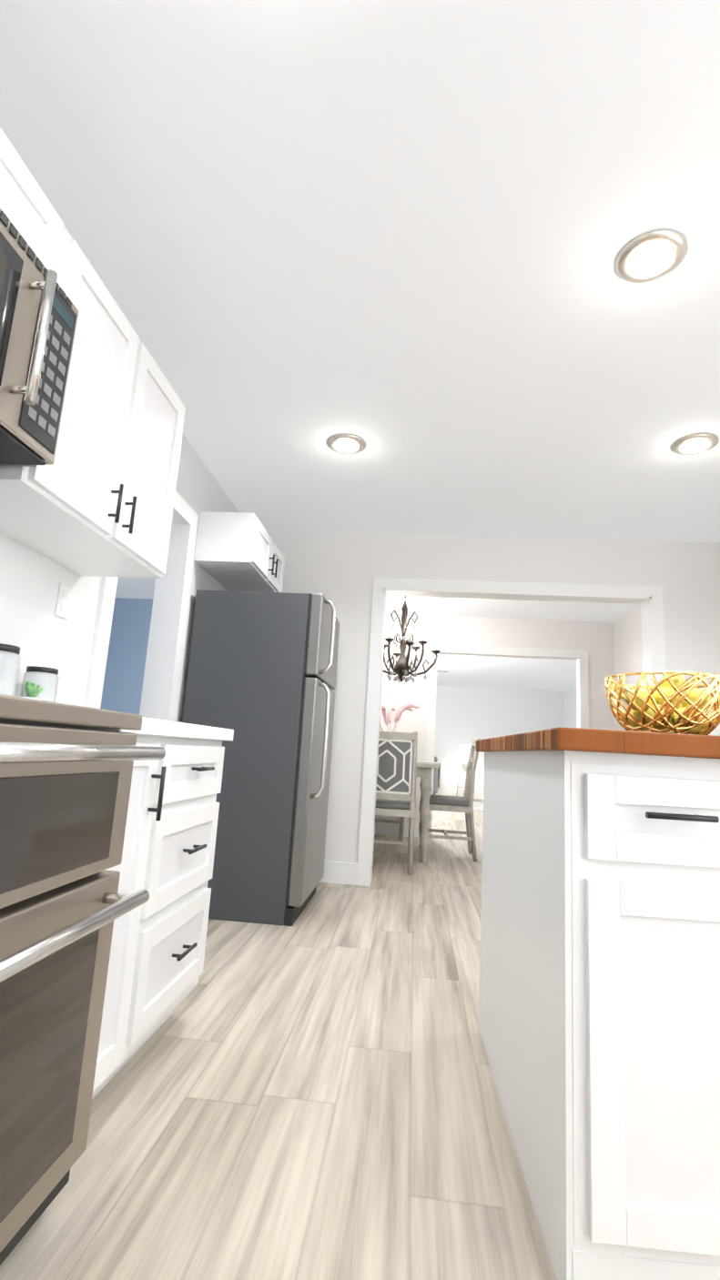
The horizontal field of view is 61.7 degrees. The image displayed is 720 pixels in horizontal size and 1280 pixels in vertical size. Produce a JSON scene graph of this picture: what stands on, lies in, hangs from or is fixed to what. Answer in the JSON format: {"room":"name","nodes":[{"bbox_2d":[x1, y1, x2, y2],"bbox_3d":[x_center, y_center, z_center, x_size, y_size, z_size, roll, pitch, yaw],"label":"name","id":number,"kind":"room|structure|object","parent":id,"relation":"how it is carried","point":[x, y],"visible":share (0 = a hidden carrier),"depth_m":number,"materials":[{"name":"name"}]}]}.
{"room":"kitchen","nodes":[
{"label":"kitchen","id":0,"kind":"room"},
{"bbox_2d":[0,433,239,722],"bbox_3d":[-1.048,0.131,2.997,0.120,2.440,8.020,2,-11,6],"label":"wall","id":1,"kind":"structure","parent":0,"point":[36,629],"depth_m":2.18,"materials":[{"name":"paint"}]},
{"bbox_2d":[0,127,63,271],"bbox_3d":[-0.933,-1.023,1.168,0.368,0.245,0.756,2,-11,6],"label":"upper cabinet","id":2,"kind":"object","parent":1,"relation":"attached to","point":[29,211],"visible":0.54,"depth_m":1.39,"materials":[{"name":"white wood"}]},
{"bbox_2d":[0,207,78,466],"bbox_3d":[-0.908,-0.686,1.101,0.456,0.424,0.754,2,-11,6],"label":"microwave","id":3,"kind":"object","parent":2,"relation":"attached to","point":[38,315],"visible":1,"depth_m":1.29,"materials":[{"name":"grey metal"}]},
{"bbox_2d":[54,583,71,619],"bbox_3d":[-1.056,-0.138,2.149,0.008,0.116,0.072,2,-11,6],"label":"electrical outlet plate","id":4,"kind":"object","parent":1,"relation":"attached to","point":[63,600],"visible":1,"depth_m":2.14,"materials":[{"name":"white plastic"}]},
{"bbox_2d":[0,226,185,578],"bbox_3d":[-0.876,-0.652,1.904,0.368,0.700,0.820,2,-11,6],"label":"upper cabinet","id":5,"kind":"object","parent":1,"relation":"attached to","point":[96,498],"visible":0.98,"depth_m":1.80,"materials":[{"name":"white wood"}]},
{"bbox_2d":[83,491,198,721],"bbox_3d":[-1.078,0.256,2.756,0.156,2.105,0.860,2,-11,6],"label":"door frame","id":6,"kind":"structure","parent":1,"relation":"attached to","point":[166,648],"depth_m":3.14,"materials":[{"name":"white wood"}]},
{"bbox_2d":[193,511,284,592],"bbox_3d":[-0.701,-0.507,3.756,0.368,0.290,0.770,2,-11,6],"label":"upper cabinet","id":7,"kind":"object","parent":1,"relation":"attached to","point":[236,551],"visible":0.94,"depth_m":3.41,"materials":[{"name":"white wood"}]},
{"bbox_2d":[100,597,153,714],"bbox_3d":[-1.916,0.763,6.684,2.190,2.440,0.120,2,-11,6],"label":"wall","id":8,"kind":"structure","parent":0,"point":[125,660],"depth_m":6.78,"materials":[{"name":"blue paint"}]},
{"bbox_2d":[0,798,556,1279],"bbox_3d":[0.240,2.051,6.082,7.200,0.060,15.200,2,-11,6],"label":"floor","id":9,"kind":"structure","parent":0,"point":[311,1093],"depth_m":1.43,"materials":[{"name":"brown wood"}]},
{"bbox_2d":[0,694,165,1265],"bbox_3d":[-0.819,0.374,0.890,0.754,1.225,0.756,2,-11,6],"label":"range","id":10,"kind":"object","parent":9,"relation":"on","point":[65,773],"visible":1,"depth_m":0.99,"materials":[{"name":"grey metal"}]},
{"bbox_2d":[14,683,233,1099],"bbox_3d":[-0.809,0.623,1.655,0.652,1.015,0.822,2,-11,6],"label":"base cabinet","id":11,"kind":"object","parent":9,"relation":"on","point":[156,964],"visible":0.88,"depth_m":1.60,"materials":[{"name":"white wood"}]},
{"bbox_2d":[0,643,20,695],"bbox_3d":[-1.019,0.107,1.690,0.104,0.185,0.104,2,-11,6],"label":"canister","id":12,"kind":"object","parent":11,"relation":"on","point":[10,659],"visible":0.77,"depth_m":1.67,"materials":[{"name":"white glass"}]},
{"bbox_2d":[20,680,43,700],"bbox_3d":[-0.977,0.171,1.786,0.060,0.099,0.072,2,-11,6],"label":"potted plant","id":13,"kind":"object","parent":11,"relation":"on","point":[32,690],"visible":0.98,"depth_m":1.77,"materials":[{"name":"green plant"}]},
{"bbox_2d":[20,665,59,702],"bbox_3d":[-1.007,0.163,1.893,0.100,0.150,0.100,2,-11,6],"label":"canister","id":14,"kind":"object","parent":11,"relation":"on","point":[46,679],"visible":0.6,"depth_m":1.86,"materials":[{"name":"clear glass"}]},
{"bbox_2d":[181,589,339,926],"bbox_3d":[-0.533,0.626,3.525,0.779,1.720,0.760,2,-11,6],"label":"fridge","id":15,"kind":"object","parent":9,"relation":"on","point":[261,675],"visible":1,"depth_m":3.19,"materials":[{"name":"grey metal"}]},
{"bbox_2d":[374,816,403,841],"bbox_3d":[0.238,1.521,6.248,0.470,1.044,0.487,2,-11,6],"label":"dining chair","id":16,"kind":"object","parent":9,"relation":"on","point":[400,821],"visible":0.12,"depth_m":6.13,"materials":[{"name":"grey wood"}]},
{"bbox_2d":[373,730,417,874],"bbox_3d":[0.205,1.245,4.763,0.470,1.044,0.487,2,-11,6],"label":"dining chair","id":17,"kind":"object","parent":9,"relation":"on","point":[396,779],"visible":0.56,"depth_m":4.60,"materials":[{"name":"grey wood"}]},
{"bbox_2d":[415,762,439,863],"bbox_3d":[0.184,1.498,5.477,1.000,0.800,1.000,2,-11,6],"label":"dining table","id":18,"kind":"object","parent":9,"relation":"on","point":[424,772],"visible":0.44,"depth_m":5.03,"materials":[{"name":"grey wood"}]},
{"bbox_2d":[379,703,419,731],"bbox_3d":[0.234,0.842,5.591,0.619,0.534,0.523,2,-11,6],"label":"vase","id":19,"kind":"object","parent":18,"relation":"on","point":[399,711],"visible":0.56,"depth_m":5.64,"materials":[{"name":"pink glass"}]},
{"bbox_2d":[416,760,441,788],"bbox_3d":[0.481,1.152,5.199,0.417,0.212,0.300,2,-11,6],"label":"table runner","id":20,"kind":"object","parent":18,"relation":"on","point":[438,776],"visible":0.71,"depth_m":5.06,"materials":[{"name":"white fabric"}]},
{"bbox_2d":[433,755,437,795],"bbox_3d":[0.587,2.847,12.843,2.100,0.875,0.910,2,-11,6],"label":"sofa","id":21,"kind":"object","parent":9,"relation":"on","point":[435,781],"visible":0.08,"depth_m":12.31,"materials":[{"name":"fabric"}]},
{"bbox_2d":[427,737,480,861],"bbox_3d":[0.813,1.411,5.467,0.487,1.044,0.470,2,-11,6],"label":"dining chair","id":22,"kind":"object","parent":9,"relation":"on","point":[451,803],"visible":0.67,"depth_m":5.24,"materials":[{"name":"grey wood"}]},
{"bbox_2d":[453,770,465,796],"bbox_3d":[2.204,3.069,12.712,0.440,0.581,0.440,2,-11,6],"label":"side table","id":23,"kind":"object","parent":9,"relation":"on","point":[458,780],"visible":0.46,"depth_m":12.63,"materials":[{"name":"white"}]},
{"bbox_2d":[457,745,471,771],"bbox_3d":[2.237,2.513,12.815,0.340,0.550,0.340,2,-11,6],"label":"table lamp","id":24,"kind":"object","parent":23,"relation":"on","point":[464,750],"visible":0.9,"depth_m":12.73,"materials":[{"name":"white fabric"}]},
{"bbox_2d":[473,801,483,810],"bbox_3d":[0.632,3.007,11.322,3.400,0.012,1.880,2,-11,6],"label":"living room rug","id":25,"kind":"object","parent":9,"relation":"on","point":[478,806],"visible":0.14,"depth_m":10.96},
{"bbox_2d":[474,726,719,1279],"bbox_3d":[0.843,0.739,1.523,1.003,0.930,1.143,2,-11,6],"label":"kitchen island","id":26,"kind":"object","parent":9,"relation":"on","point":[599,1019],"visible":1,"depth_m":1.06,"materials":[{"name":"white wood"}]},
{"bbox_2d":[604,671,719,735],"bbox_3d":[0.829,0.177,1.635,0.307,0.182,0.308,2,-11,6],"label":"fruit bowl","id":27,"kind":"object","parent":26,"relation":"on","point":[676,702],"visible":0.98,"depth_m":1.54,"materials":[{"name":"gold metal"}]},
{"bbox_2d":[0,0,719,691],"bbox_3d":[0.385,-0.403,6.536,7.200,0.060,15.200,2,-11,6],"label":"ceiling","id":28,"kind":"structure","parent":0,"point":[397,236],"depth_m":1.90,"materials":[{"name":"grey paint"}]},
{"bbox_2d":[326,433,365,453],"bbox_3d":[-0.072,-1.017,3.148,0.204,0.018,0.204,2,-11,6],"label":"recessed light","id":29,"kind":"object","parent":28,"relation":"in","point":[346,444],"visible":1,"depth_m":3.13,"materials":[{"name":"white glass"}]},
{"bbox_2d":[382,595,440,682],"bbox_3d":[0.416,-0.048,5.771,0.544,0.910,0.544,-5,-13,38],"label":"chandelier","id":30,"kind":"object","parent":28,"relation":"hanging from","point":[401,668],"visible":0.92,"depth_m":5.71,"materials":[{"name":"brown metal"}]},
{"bbox_2d":[614,229,686,282],"bbox_3d":[0.909,-1.192,1.887,0.204,0.018,0.204,2,-11,6],"label":"recessed light","id":31,"kind":"object","parent":28,"relation":"in","point":[650,256],"visible":1,"depth_m":1.87,"materials":[{"name":"white glass"}]},
{"bbox_2d":[670,433,718,454],"bbox_3d":[1.636,-0.952,2.951,0.204,0.018,0.204,2,-11,6],"label":"recessed light","id":32,"kind":"object","parent":28,"relation":"in","point":[694,444],"visible":1,"depth_m":2.93,"materials":[{"name":"white glass"}]},
{"bbox_2d":[267,532,719,863],"bbox_3d":[0.825,0.464,4.196,3.400,2.440,0.120,2,-11,6],"label":"wall","id":33,"kind":"structure","parent":0,"point":[340,570],"depth_m":4.26,"materials":[{"name":"white paint"}]},
{"bbox_2d":[319,860,357,885],"bbox_3d":[-0.478,1.532,4.041,0.925,0.135,0.014,2,-11,6],"label":"baseboard","id":34,"kind":"structure","parent":33,"relation":"attached to","point":[341,872],"depth_m":4.00,"materials":[{"name":"white"}]},
{"bbox_2d":[356,577,665,886],"bbox_3d":[1.040,0.637,4.144,2.000,2.105,0.156,2,-11,6],"label":"door frame","id":35,"kind":"structure","parent":33,"relation":"attached to","point":[650,598],"depth_m":4.25,"materials":[{"name":"white wood"}]},
{"bbox_2d":[374,613,614,824],"bbox_3d":[1.049,0.939,6.691,3.400,2.440,0.120,2,-11,6],"label":"wall","id":36,"kind":"structure","parent":0,"point":[594,640],"depth_m":6.73,"materials":[{"name":"white paint"}]},
{"bbox_2d":[373,821,419,837],"bbox_3d":[-0.010,2.017,6.512,1.375,0.135,0.014,2,-11,6],"label":"baseboard","id":37,"kind":"structure","parent":36,"relation":"attached to","point":[379,828],"depth_m":6.47,"materials":[{"name":"white"}]},
{"bbox_2d":[433,685,561,793],"bbox_3d":[1.403,2.213,13.468,6.090,2.440,0.120,2,-11,6],"label":"wall","id":38,"kind":"structure","parent":0,"point":[465,715],"depth_m":13.35,"materials":[{"name":"white paint"}]},
{"bbox_2d":[435,790,483,799],"bbox_3d":[1.335,3.332,13.192,6.100,0.135,0.014,2,-11,6],"label":"baseboard","id":39,"kind":"structure","parent":38,"relation":"attached to","point":[476,795],"depth_m":13.11,"materials":[{"name":"white"}]},
{"bbox_2d":[561,685,576,727],"bbox_3d":[4.197,1.698,9.789,0.120,2.440,7.020,2,-11,6],"label":"wall","id":40,"kind":"structure","parent":0,"point":[568,696],"depth_m":12.81,"materials":[{"name":"white paint"}]},
{"bbox_2d":[613,604,643,731],"bbox_3d":[2.724,0.260,2.487,0.693,2.440,8.306,2,-11,6],"label":"wall","id":41,"kind":"structure","parent":0,"point":[627,645],"depth_m":6.16,"materials":[{"name":"white paint"}]}
]}

